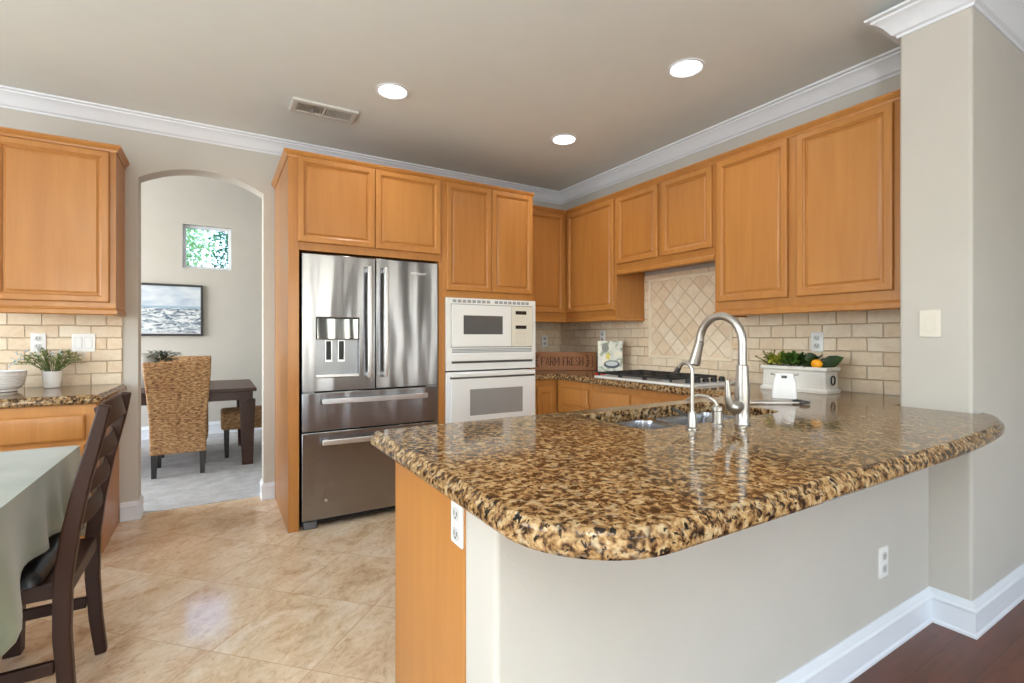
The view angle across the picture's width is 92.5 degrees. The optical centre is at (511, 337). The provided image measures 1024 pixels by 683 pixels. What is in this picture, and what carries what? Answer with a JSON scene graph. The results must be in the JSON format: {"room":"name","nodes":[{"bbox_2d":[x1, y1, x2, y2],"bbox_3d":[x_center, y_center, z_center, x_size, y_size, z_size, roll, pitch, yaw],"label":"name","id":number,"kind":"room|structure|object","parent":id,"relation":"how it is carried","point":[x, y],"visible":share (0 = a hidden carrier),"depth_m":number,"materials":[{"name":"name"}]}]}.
{"room":"kitchen","nodes":[
{"label":"kitchen","id":0,"kind":"room"},
{"bbox_2d":[0,496,394,682],"bbox_3d":[0.970,1.260,0.521,9.000,0.100,8.490,0,0,-31],"label":"floor","id":1,"kind":"structure","parent":0,"point":[219,592],"depth_m":2.22,"materials":[{"name":"tile"}]},
{"bbox_2d":[2,604,25,659],"bbox_3d":[-2.082,0.838,1.276,1.241,0.744,1.123,0,0,-31],"label":"table","id":2,"kind":"object","parent":1,"relation":"on","point":[18,647],"visible":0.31,"depth_m":1.86,"materials":[{"name":"brown wood"}]},
{"bbox_2d":[0,445,89,656],"bbox_3d":[-2.091,0.647,1.273,1.419,0.382,1.311,0,0,-31],"label":"tablecloth","id":3,"kind":"object","parent":2,"relation":"on","point":[36,484],"visible":0.8,"depth_m":1.53,"materials":[{"name":"green fabric"}]},
{"bbox_2d":[0,401,118,552],"bbox_3d":[-3.098,0.781,2.478,1.655,0.858,0.734,0,0,-31],"label":"base cabinet","id":4,"kind":"object","parent":1,"relation":"on","point":[22,428],"visible":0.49,"depth_m":2.52,"materials":[{"name":"brown wood"}]},
{"bbox_2d":[0,384,126,408],"bbox_3d":[-3.075,0.327,2.480,1.695,0.046,0.734,0,0,-31],"label":"countertop","id":5,"kind":"structure","parent":4,"relation":"on","point":[81,394],"depth_m":2.60,"materials":[{"name":"brown stone"}]},
{"bbox_2d":[0,370,27,392],"bbox_3d":[-2.868,0.246,2.731,0.242,0.114,0.242,0,0,-31],"label":"ceramic bowl","id":6,"kind":"object","parent":5,"relation":"on","point":[10,380],"visible":1,"depth_m":2.71,"materials":[{"name":"white ceramic"}]},
{"bbox_2d":[8,347,85,387],"bbox_3d":[-2.792,0.180,2.949,0.357,0.246,0.162,0,0,-37],"label":"flower pot","id":7,"kind":"object","parent":5,"relation":"on","point":[51,379],"visible":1,"depth_m":2.93,"materials":[{"name":"white ceramic"}]},
{"bbox_2d":[0,391,131,682],"bbox_3d":[-1.634,0.707,1.601,0.579,1.008,0.472,0,0,-31],"label":"dining chair","id":8,"kind":"object","parent":1,"relation":"on","point":[54,574],"visible":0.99,"depth_m":1.53,"materials":[{"name":"brown wood"}]},
{"bbox_2d":[271,148,442,532],"bbox_3d":[-1.151,0.027,3.605,1.046,2.366,0.815,0,0,-31],"label":"tall cabinet","id":9,"kind":"object","parent":1,"relation":"on","point":[325,204],"visible":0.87,"depth_m":3.22,"materials":[{"name":"brown wood"}]},
{"bbox_2d":[299,253,437,529],"bbox_3d":[-1.096,0.341,3.575,0.905,1.738,0.815,0,0,-31],"label":"refrigerator","id":10,"kind":"object","parent":1,"relation":"on","point":[368,327],"visible":0.91,"depth_m":3.22,"materials":[{"name":"silver metal"}]},
{"bbox_2d":[442,177,534,423],"bbox_3d":[-0.366,0.027,4.079,0.786,2.366,0.815,0,0,-31],"label":"tall cabinet","id":11,"kind":"object","parent":1,"relation":"on","point":[487,230],"visible":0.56,"depth_m":3.71,"materials":[{"name":"brown wood"}]},
{"bbox_2d":[445,368,534,423],"bbox_3d":[-0.283,0.610,3.972,0.774,0.710,0.602,0,0,-31],"label":"wall oven","id":12,"kind":"object","parent":11,"relation":"in","point":[470,395],"visible":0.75,"depth_m":3.70,"materials":[{"name":"white metal"}]},
{"bbox_2d":[445,297,534,370],"bbox_3d":[-0.261,-0.023,3.936,0.774,0.534,0.486,0,0,-31],"label":"microwave oven","id":13,"kind":"object","parent":11,"relation":"in","point":[480,334],"visible":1,"depth_m":3.71,"materials":[{"name":"white metal"}]},
{"bbox_2d":[395,418,653,682],"bbox_3d":[0.581,0.781,1.849,1.920,0.858,0.515,0,0,-31],"label":"bar cabinet","id":14,"kind":"object","parent":1,"relation":"on","point":[430,568],"visible":0.14,"depth_m":1.33,"materials":[{"name":"brown wood"}]},
{"bbox_2d":[451,500,463,548],"bbox_3d":[-0.131,0.442,1.161,0.008,0.100,0.062,0,0,-31],"label":"power outlet","id":15,"kind":"object","parent":14,"relation":"attached to","point":[457,512],"visible":0.92,"depth_m":1.15,"materials":[{"name":"white plastic"}]},
{"bbox_2d":[452,507,458,521],"bbox_3d":[-0.133,0.418,1.160,0.002,0.029,0.034,0,0,-31],"label":"socket","id":16,"kind":"object","parent":15,"relation":"attached to","point":[455,510],"depth_m":1.16,"materials":[{"name":"white plastic"}]},
{"bbox_2d":[452,527,458,541],"bbox_3d":[-0.133,0.466,1.160,0.002,0.029,0.034,0,0,-31],"label":"socket","id":17,"kind":"object","parent":15,"relation":"attached to","point":[455,530],"depth_m":1.16,"materials":[{"name":"white plastic"}]},
{"bbox_2d":[370,370,1004,560],"bbox_3d":[0.295,0.327,2.874,2.624,0.046,3.540,0,0,-31],"label":"countertop","id":18,"kind":"structure","parent":14,"relation":"on","point":[580,484],"depth_m":1.21,"materials":[{"name":"brown stone"}]},
{"bbox_2d":[533,352,595,369],"bbox_3d":[0.472,0.220,4.520,0.595,0.167,0.035,0,0,0],"label":"wooden sign","id":19,"kind":"object","parent":18,"relation":"on","point":[543,360],"visible":0.92,"depth_m":4.51,"materials":[{"name":"brown wood"}]},
{"bbox_2d":[598,341,622,371],"bbox_3d":[0.831,0.168,4.152,0.205,0.274,0.066,0,0,7],"label":"cookbook","id":20,"kind":"object","parent":18,"relation":"on","point":[610,354],"visible":0.79,"depth_m":4.14,"materials":[{"name":"white paper"}]},
{"bbox_2d":[594,370,734,386],"bbox_3d":[1.070,0.281,3.489,0.513,0.044,0.900,0,0,-31],"label":"gas cooktop","id":21,"kind":"object","parent":18,"relation":"in","point":[646,376],"visible":0.95,"depth_m":3.34,"materials":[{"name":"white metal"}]},
{"bbox_2d":[613,412,734,428],"bbox_3d":[0.684,0.453,1.963,0.792,0.203,0.378,0,0,-31],"label":"sink","id":22,"kind":"object","parent":18,"relation":"in","point":[702,417],"visible":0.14,"depth_m":2.15,"materials":[{"name":"silver metal"}]},
{"bbox_2d":[672,361,698,429],"bbox_3d":[0.583,0.192,1.647,0.044,0.224,0.098,0,0,-31],"label":"filter faucet","id":23,"kind":"object","parent":18,"relation":"on","point":[692,415],"visible":1,"depth_m":1.62,"materials":[{"name":"silver metal"}]},
{"bbox_2d":[686,394,723,426],"bbox_3d":[0.677,0.251,1.717,0.045,0.105,0.133,0,0,-39],"label":"soap dispenser","id":24,"kind":"object","parent":18,"relation":"on","point":[717,410],"visible":0.98,"depth_m":1.67,"materials":[{"name":"silver metal"}]},
{"bbox_2d":[688,312,750,424],"bbox_3d":[0.730,0.106,1.783,0.113,0.396,0.250,0,0,-31],"label":"kitchen faucet","id":25,"kind":"object","parent":18,"relation":"on","point":[740,406],"visible":1,"depth_m":1.70,"materials":[{"name":"silver metal"}]},
{"bbox_2d":[750,399,809,403],"bbox_3d":[1.196,0.295,2.239,0.299,0.018,0.072,0,0,0],"label":"tongs","id":26,"kind":"object","parent":18,"relation":"on","point":[795,401],"visible":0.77,"depth_m":2.22,"materials":[{"name":"silver metal"}]},
{"bbox_2d":[770,372,798,398],"bbox_3d":[1.366,0.241,2.459,0.124,0.126,0.070,0,0,31],"label":"caddy","id":27,"kind":"object","parent":18,"relation":"on","point":[784,386],"visible":0.99,"depth_m":2.43,"materials":[{"name":"white metal"}]},
{"bbox_2d":[760,364,840,394],"bbox_3d":[1.629,0.233,2.784,0.146,0.142,0.370,0,0,-31],"label":"planter box","id":28,"kind":"object","parent":18,"relation":"on","point":[816,380],"visible":0.89,"depth_m":2.67,"materials":[{"name":"white ceramic"}]},
{"bbox_2d":[758,350,797,365],"bbox_3d":[1.559,0.156,2.881,0.222,0.163,0.214,0,0,-31],"label":"lettuce","id":29,"kind":"object","parent":28,"relation":"in","point":[773,358],"visible":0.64,"depth_m":2.86,"materials":[{"name":"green plant"}]},
{"bbox_2d":[778,350,806,365],"bbox_3d":[1.616,0.156,2.800,0.203,0.163,0.178,0,0,-31],"label":"bunch","id":30,"kind":"object","parent":28,"relation":"in","point":[791,358],"visible":0.74,"depth_m":2.76,"materials":[{"name":"green plant"}]},
{"bbox_2d":[796,353,825,365],"bbox_3d":[1.661,0.163,2.728,0.147,0.149,0.173,0,0,-31],"label":"bunch","id":31,"kind":"object","parent":28,"relation":"in","point":[803,361],"visible":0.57,"depth_m":2.71,"materials":[{"name":"green plant"}]},
{"bbox_2d":[811,359,822,367],"bbox_3d":[1.650,0.144,2.651,0.049,0.048,0.059,0,0,-31],"label":"lemon","id":32,"kind":"object","parent":28,"relation":"in","point":[815,363],"visible":0.92,"depth_m":2.64,"materials":[{"name":"orange food"}]},
{"bbox_2d":[803,353,843,367],"bbox_3d":[1.700,0.158,2.689,0.203,0.148,0.077,0,0,12],"label":"leaf sprig","id":33,"kind":"object","parent":28,"relation":"in","point":[831,361],"visible":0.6,"depth_m":2.67,"materials":[{"name":"green plant"}]},
{"bbox_2d":[535,379,556,414],"bbox_3d":[0.074,0.781,4.360,0.257,0.858,0.788,0,0,-31],"label":"base cabinet","id":34,"kind":"object","parent":1,"relation":"on","point":[545,390],"visible":0.2,"depth_m":4.04,"materials":[{"name":"brown wood"}]},
{"bbox_2d":[558,380,590,411],"bbox_3d":[0.741,0.781,4.071,0.622,0.858,0.430,0,0,-31],"label":"base cabinet","id":35,"kind":"object","parent":1,"relation":"on","point":[572,396],"visible":0.21,"depth_m":3.90,"materials":[{"name":"brown wood"}]},
{"bbox_2d":[591,384,701,408],"bbox_3d":[1.106,0.781,3.465,0.622,0.858,0.980,0,0,-31],"label":"base cabinet","id":36,"kind":"object","parent":1,"relation":"on","point":[602,396],"visible":0.06,"depth_m":3.41,"materials":[{"name":"brown wood"}]},
{"bbox_2d":[141,176,261,426],"bbox_3d":[-3.765,-0.440,6.242,6.800,3.300,0.180,0,0,-31],"label":"wall","id":37,"kind":"structure","parent":0,"point":[232,299],"depth_m":6.17,"materials":[{"name":"beige paint"}]},
{"bbox_2d":[141,283,202,335],"bbox_3d":[-4.171,-0.330,5.870,0.800,0.625,0.034,0,0,-31],"label":"picture frame","id":38,"kind":"object","parent":37,"relation":"attached to","point":[166,309],"visible":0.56,"depth_m":5.91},
{"bbox_2d":[141,421,261,439],"bbox_3d":[-3.714,1.132,6.157,6.600,0.156,0.020,0,0,-31],"label":"baseboard","id":39,"kind":"structure","parent":37,"relation":"attached to","point":[214,427],"depth_m":6.13,"materials":[{"name":"white paint"}]},
{"bbox_2d":[183,225,230,269],"bbox_3d":[-3.842,-1.120,6.190,0.518,0.536,0.050,0,0,-31],"label":"window","id":40,"kind":"structure","parent":37,"relation":"in","point":[203,247],"depth_m":6.18,"materials":[{"name":"white paint"}]},
{"bbox_2d":[141,430,261,513],"bbox_3d":[-2.993,1.258,4.962,6.800,0.104,3.210,0,0,-31],"label":"floor","id":41,"kind":"structure","parent":0,"point":[179,482],"depth_m":4.25,"materials":[{"name":"beige tile"}]},
{"bbox_2d":[142,361,210,478],"bbox_3d":[-2.985,0.708,4.407,0.484,0.998,0.608,0,0,-31],"label":"wicker chair","id":42,"kind":"object","parent":41,"relation":"on","point":[177,393],"visible":1,"depth_m":4.22,"materials":[{"name":"brown wicker"}]},
{"bbox_2d":[159,356,210,457],"bbox_3d":[-3.489,0.708,5.223,0.484,0.998,0.608,0,0,-31],"label":"wicker chair","id":43,"kind":"object","parent":41,"relation":"on","point":[183,358],"visible":0.16,"depth_m":5.44,"materials":[{"name":"brown wicker"}]},
{"bbox_2d":[141,379,256,464],"bbox_3d":[-3.612,0.842,4.595,2.100,0.728,1.100,0,0,-31],"label":"dining table","id":44,"kind":"object","parent":41,"relation":"on","point":[241,390],"visible":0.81,"depth_m":4.64,"materials":[{"name":"brown wood"}]},
{"bbox_2d":[141,350,182,387],"bbox_3d":[-3.375,0.299,4.683,0.397,0.355,0.328,0,0,-31],"label":"centrepiece","id":45,"kind":"object","parent":44,"relation":"on","point":[145,357],"visible":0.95,"depth_m":4.61,"materials":[{"name":"green plant"}]},
{"bbox_2d":[221,405,261,457],"bbox_3d":[-2.732,0.708,5.196,0.608,0.998,0.484,0,0,-31],"label":"wicker chair","id":46,"kind":"object","parent":41,"relation":"on","point":[230,417],"visible":0.27,"depth_m":4.91,"materials":[{"name":"brown wicker"}]},
{"bbox_2d":[0,107,560,520],"bbox_3d":[-2.151,-0.440,3.567,6.800,3.300,0.150,0,0,-31],"label":"wall","id":47,"kind":"structure","parent":0,"point":[150,156],"depth_m":3.30,"materials":[{"name":"beige paint"}]},
{"bbox_2d":[0,313,121,386],"bbox_3d":[-3.342,0.066,2.754,1.818,0.475,0.010,0,0,-31],"label":"backsplash","id":48,"kind":"structure","parent":47,"relation":"attached to","point":[104,365],"depth_m":3.08,"materials":[{"name":"tile"}]},
{"bbox_2d":[31,333,45,351],"bbox_3d":[-2.904,0.032,3.007,0.070,0.115,0.008,0,0,-31],"label":"power outlet","id":49,"kind":"object","parent":48,"relation":"attached to","point":[38,340],"visible":0.88,"depth_m":3.00,"materials":[{"name":"white plastic"}]},
{"bbox_2d":[34,336,41,340],"bbox_3d":[-2.903,0.009,3.005,0.034,0.029,0.002,0,0,-31],"label":"socket","id":50,"kind":"object","parent":49,"relation":"attached to","point":[36,338],"depth_m":3.00,"materials":[{"name":"white plastic"}]},
{"bbox_2d":[34,344,41,348],"bbox_3d":[-2.903,0.056,3.005,0.034,0.029,0.002,0,0,-31],"label":"socket","id":51,"kind":"object","parent":49,"relation":"attached to","point":[36,346],"depth_m":3.00,"materials":[{"name":"white plastic"}]},
{"bbox_2d":[72,334,94,351],"bbox_3d":[-2.723,0.034,3.116,0.115,0.115,0.008,0,0,-31],"label":"light switch","id":52,"kind":"object","parent":48,"relation":"attached to","point":[80,342],"visible":0.95,"depth_m":3.12,"materials":[{"name":"white plastic"}]},
{"bbox_2d":[0,126,129,316],"bbox_3d":[-2.700,-0.642,2.940,0.604,1.018,0.356,0,0,-31],"label":"upper cabinet","id":53,"kind":"object","parent":47,"relation":"attached to","point":[62,199],"visible":1,"depth_m":2.81,"materials":[{"name":"brown wood"}]},
{"bbox_2d":[120,494,143,521],"bbox_3d":[-2.561,1.149,3.309,0.112,0.122,0.168,0,0,-31],"label":"baseboard","id":54,"kind":"structure","parent":47,"relation":"attached to","point":[132,510],"depth_m":3.25,"materials":[{"name":"white paint"}]},
{"bbox_2d":[259,478,274,499],"bbox_3d":[-1.863,1.149,3.730,0.093,0.122,0.168,0,0,-31],"label":"baseboard","id":55,"kind":"structure","parent":47,"relation":"attached to","point":[267,490],"depth_m":3.67,"materials":[{"name":"white paint"}]},
{"bbox_2d":[0,47,899,204],"bbox_3d":[-1.412,-1.424,2.109,6.360,0.098,3.109,0,0,-31],"label":"trim","id":56,"kind":"structure","parent":47,"relation":"attached to","point":[884,66],"depth_m":3.31,"materials":[{"name":"white paint"}]},
{"bbox_2d":[535,322,560,351],"bbox_3d":[0.132,0.064,4.850,0.862,0.480,0.010,0,0,-31],"label":"backsplash","id":57,"kind":"structure","parent":47,"relation":"attached to","point":[553,330],"depth_m":5.00,"materials":[{"name":"tile"}]},
{"bbox_2d":[542,335,547,346],"bbox_3d":[0.332,0.038,4.959,0.070,0.115,0.008,0,0,-31],"label":"power outlet","id":58,"kind":"object","parent":57,"relation":"attached to","point":[544,337],"visible":1,"depth_m":4.96,"materials":[{"name":"white plastic"}]},
{"bbox_2d":[533,205,566,322],"bbox_3d":[0.271,-0.642,4.629,0.872,1.019,0.530,0,0,-31],"label":"upper cabinet","id":59,"kind":"object","parent":47,"relation":"attached to","point":[549,224],"visible":0.46,"depth_m":4.38,"materials":[{"name":"brown wood"}]},
{"bbox_2d":[0,0,905,190],"bbox_3d":[0.991,-1.523,0.487,9.000,0.100,8.410,0,0,-31],"label":"ceiling","id":60,"kind":"structure","parent":0,"point":[490,84],"depth_m":2.67,"materials":[{"name":"paint"}]},
{"bbox_2d":[289,96,358,123],"bbox_3d":[-1.218,-1.460,3.180,0.394,0.026,0.190,0,0,-31],"label":"ceiling vent","id":61,"kind":"object","parent":60,"relation":"in","point":[299,105],"visible":1,"depth_m":3.17,"materials":[{"name":"metal"}]},
{"bbox_2d":[376,83,408,99],"bbox_3d":[-0.715,-1.469,2.934,0.196,0.008,0.196,0,0,-31],"label":"recessed light","id":62,"kind":"object","parent":60,"relation":"in","point":[392,91],"visible":1,"depth_m":2.93,"materials":[{"name":"white paint"}]},
{"bbox_2d":[551,134,576,144],"bbox_3d":[0.387,-1.469,3.648,0.196,0.008,0.196,0,0,-31],"label":"recessed light","id":63,"kind":"object","parent":60,"relation":"in","point":[562,139],"visible":1,"depth_m":3.64,"materials":[{"name":"white paint"}]},
{"bbox_2d":[667,58,704,78],"bbox_3d":[0.952,-1.469,2.682,0.196,0.008,0.196,0,0,-31],"label":"recessed light","id":64,"kind":"object","parent":60,"relation":"in","point":[688,67],"visible":1,"depth_m":2.68,"materials":[{"name":"white paint"}]},
{"bbox_2d":[466,468,928,682],"bbox_3d":[0.845,0.781,1.619,2.141,0.858,0.149,0,0,-31],"label":"wall","id":65,"kind":"structure","parent":0,"point":[758,603],"depth_m":1.33,"materials":[{"name":"beige paint"}]},
{"bbox_2d":[878,545,887,578],"bbox_3d":[1.421,0.859,1.874,0.070,0.115,0.008,0,0,-31],"label":"power outlet","id":66,"kind":"object","parent":65,"relation":"attached to","point":[883,551],"visible":1,"depth_m":1.86,"materials":[{"name":"white plastic"}]},
{"bbox_2d":[882,552,886,560],"bbox_3d":[1.423,0.836,1.872,0.034,0.029,0.002,0,0,-31],"label":"socket","id":67,"kind":"object","parent":66,"relation":"attached to","point":[884,554],"depth_m":1.87,"materials":[{"name":"white plastic"}]},
{"bbox_2d":[882,564,886,572],"bbox_3d":[1.423,0.882,1.872,0.034,0.029,0.002,0,0,-31],"label":"socket","id":68,"kind":"object","parent":66,"relation":"attached to","point":[884,566],"depth_m":1.87,"materials":[{"name":"white plastic"}]},
{"bbox_2d":[561,74,899,395],"bbox_3d":[1.375,-0.132,3.790,0.150,2.683,3.109,0,0,-31],"label":"wall","id":69,"kind":"structure","parent":0,"point":[889,85],"depth_m":3.31,"materials":[{"name":"beige paint"}]},
{"bbox_2d":[566,193,644,322],"bbox_3d":[0.793,-0.642,4.275,0.345,1.019,0.666,0,0,-31],"label":"upper cabinet","id":70,"kind":"object","parent":69,"relation":"attached to","point":[594,291],"visible":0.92,"depth_m":4.11,"materials":[{"name":"brown wood"}]},
{"bbox_2d":[614,157,714,274],"bbox_3d":[1.194,-0.824,3.608,0.345,0.656,0.902,0,0,-31],"label":"upper cabinet","id":71,"kind":"object","parent":69,"relation":"attached to","point":[666,221],"visible":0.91,"depth_m":3.46,"materials":[{"name":"brown wood"}]},
{"bbox_2d":[651,274,728,357],"bbox_3d":[1.328,-0.154,3.712,0.010,0.605,0.725,0,0,-31],"label":"backsplash inset","id":72,"kind":"structure","parent":69,"relation":"attached to","point":[679,306],"depth_m":3.74,"materials":[{"name":"tile"}]},
{"bbox_2d":[648,271,732,361],"bbox_3d":[1.324,-0.154,3.709,0.020,0.645,0.765,0,0,-31],"label":"trim","id":73,"kind":"structure","parent":69,"relation":"attached to","point":[730,359],"depth_m":3.77,"materials":[{"name":"tile"}]},
{"bbox_2d":[561,266,899,395],"bbox_3d":[1.309,-0.102,3.744,0.010,0.810,3.098,0,0,-31],"label":"backsplash","id":74,"kind":"structure","parent":69,"relation":"attached to","point":[868,341],"depth_m":3.04,"materials":[{"name":"tile"}]},
{"bbox_2d":[600,330,604,340],"bbox_3d":[0.833,-0.005,4.514,0.008,0.115,0.070,0,0,-31],"label":"power outlet","id":75,"kind":"object","parent":74,"relation":"attached to","point":[602,333],"visible":0.84,"depth_m":4.51,"materials":[{"name":"white plastic"}]},
{"bbox_2d":[811,332,823,351],"bbox_3d":[1.805,0.027,2.902,0.008,0.115,0.070,0,0,-31],"label":"power outlet","id":76,"kind":"object","parent":74,"relation":"attached to","point":[817,338],"visible":1,"depth_m":2.90,"materials":[{"name":"white plastic"}]},
{"bbox_2d":[713,89,899,317],"bbox_3d":[1.694,-0.642,2.780,0.345,1.019,1.043,0,0,-31],"label":"upper cabinet","id":77,"kind":"object","parent":69,"relation":"attached to","point":[807,215],"visible":0.85,"depth_m":2.61,"materials":[{"name":"brown wood"}]},
{"bbox_2d":[850,599,1023,682],"bbox_3d":[3.434,1.207,0.125,4.990,0.006,5.066,0,0,-31],"label":"floor","id":78,"kind":"structure","parent":0,"point":[937,653],"depth_m":1.84,"materials":[{"name":"red wood"}]},
{"bbox_2d":[900,6,1023,600],"bbox_3d":[3.029,-0.132,2.829,2.890,2.683,0.247,0,0,-31],"label":"wall","id":79,"kind":"structure","parent":0,"point":[962,79],"depth_m":2.09,"materials":[{"name":"beige paint"}]},
{"bbox_2d":[775,563,1023,682],"bbox_3d":[2.146,1.135,2.212,5.040,0.142,0.188,0,0,-28],"label":"baseboard","id":80,"kind":"structure","parent":79,"relation":"attached to","point":[849,658],"depth_m":1.96,"materials":[{"name":"white paint"}]},
{"bbox_2d":[919,309,941,336],"bbox_3d":[1.782,-0.059,2.090,0.008,0.116,0.076,0,0,-31],"label":"light switch","id":81,"kind":"object","parent":79,"relation":"attached to","point":[930,321],"visible":1,"depth_m":2.08,"materials":[{"name":"beige plastic"}]},
{"bbox_2d":[864,0,1023,53],"bbox_3d":[2.987,-1.384,2.803,2.988,0.098,0.443,0,0,-31],"label":"trim","id":82,"kind":"structure","parent":79,"relation":"attached to","point":[900,20],"depth_m":2.10,"materials":[{"name":"white paint"}]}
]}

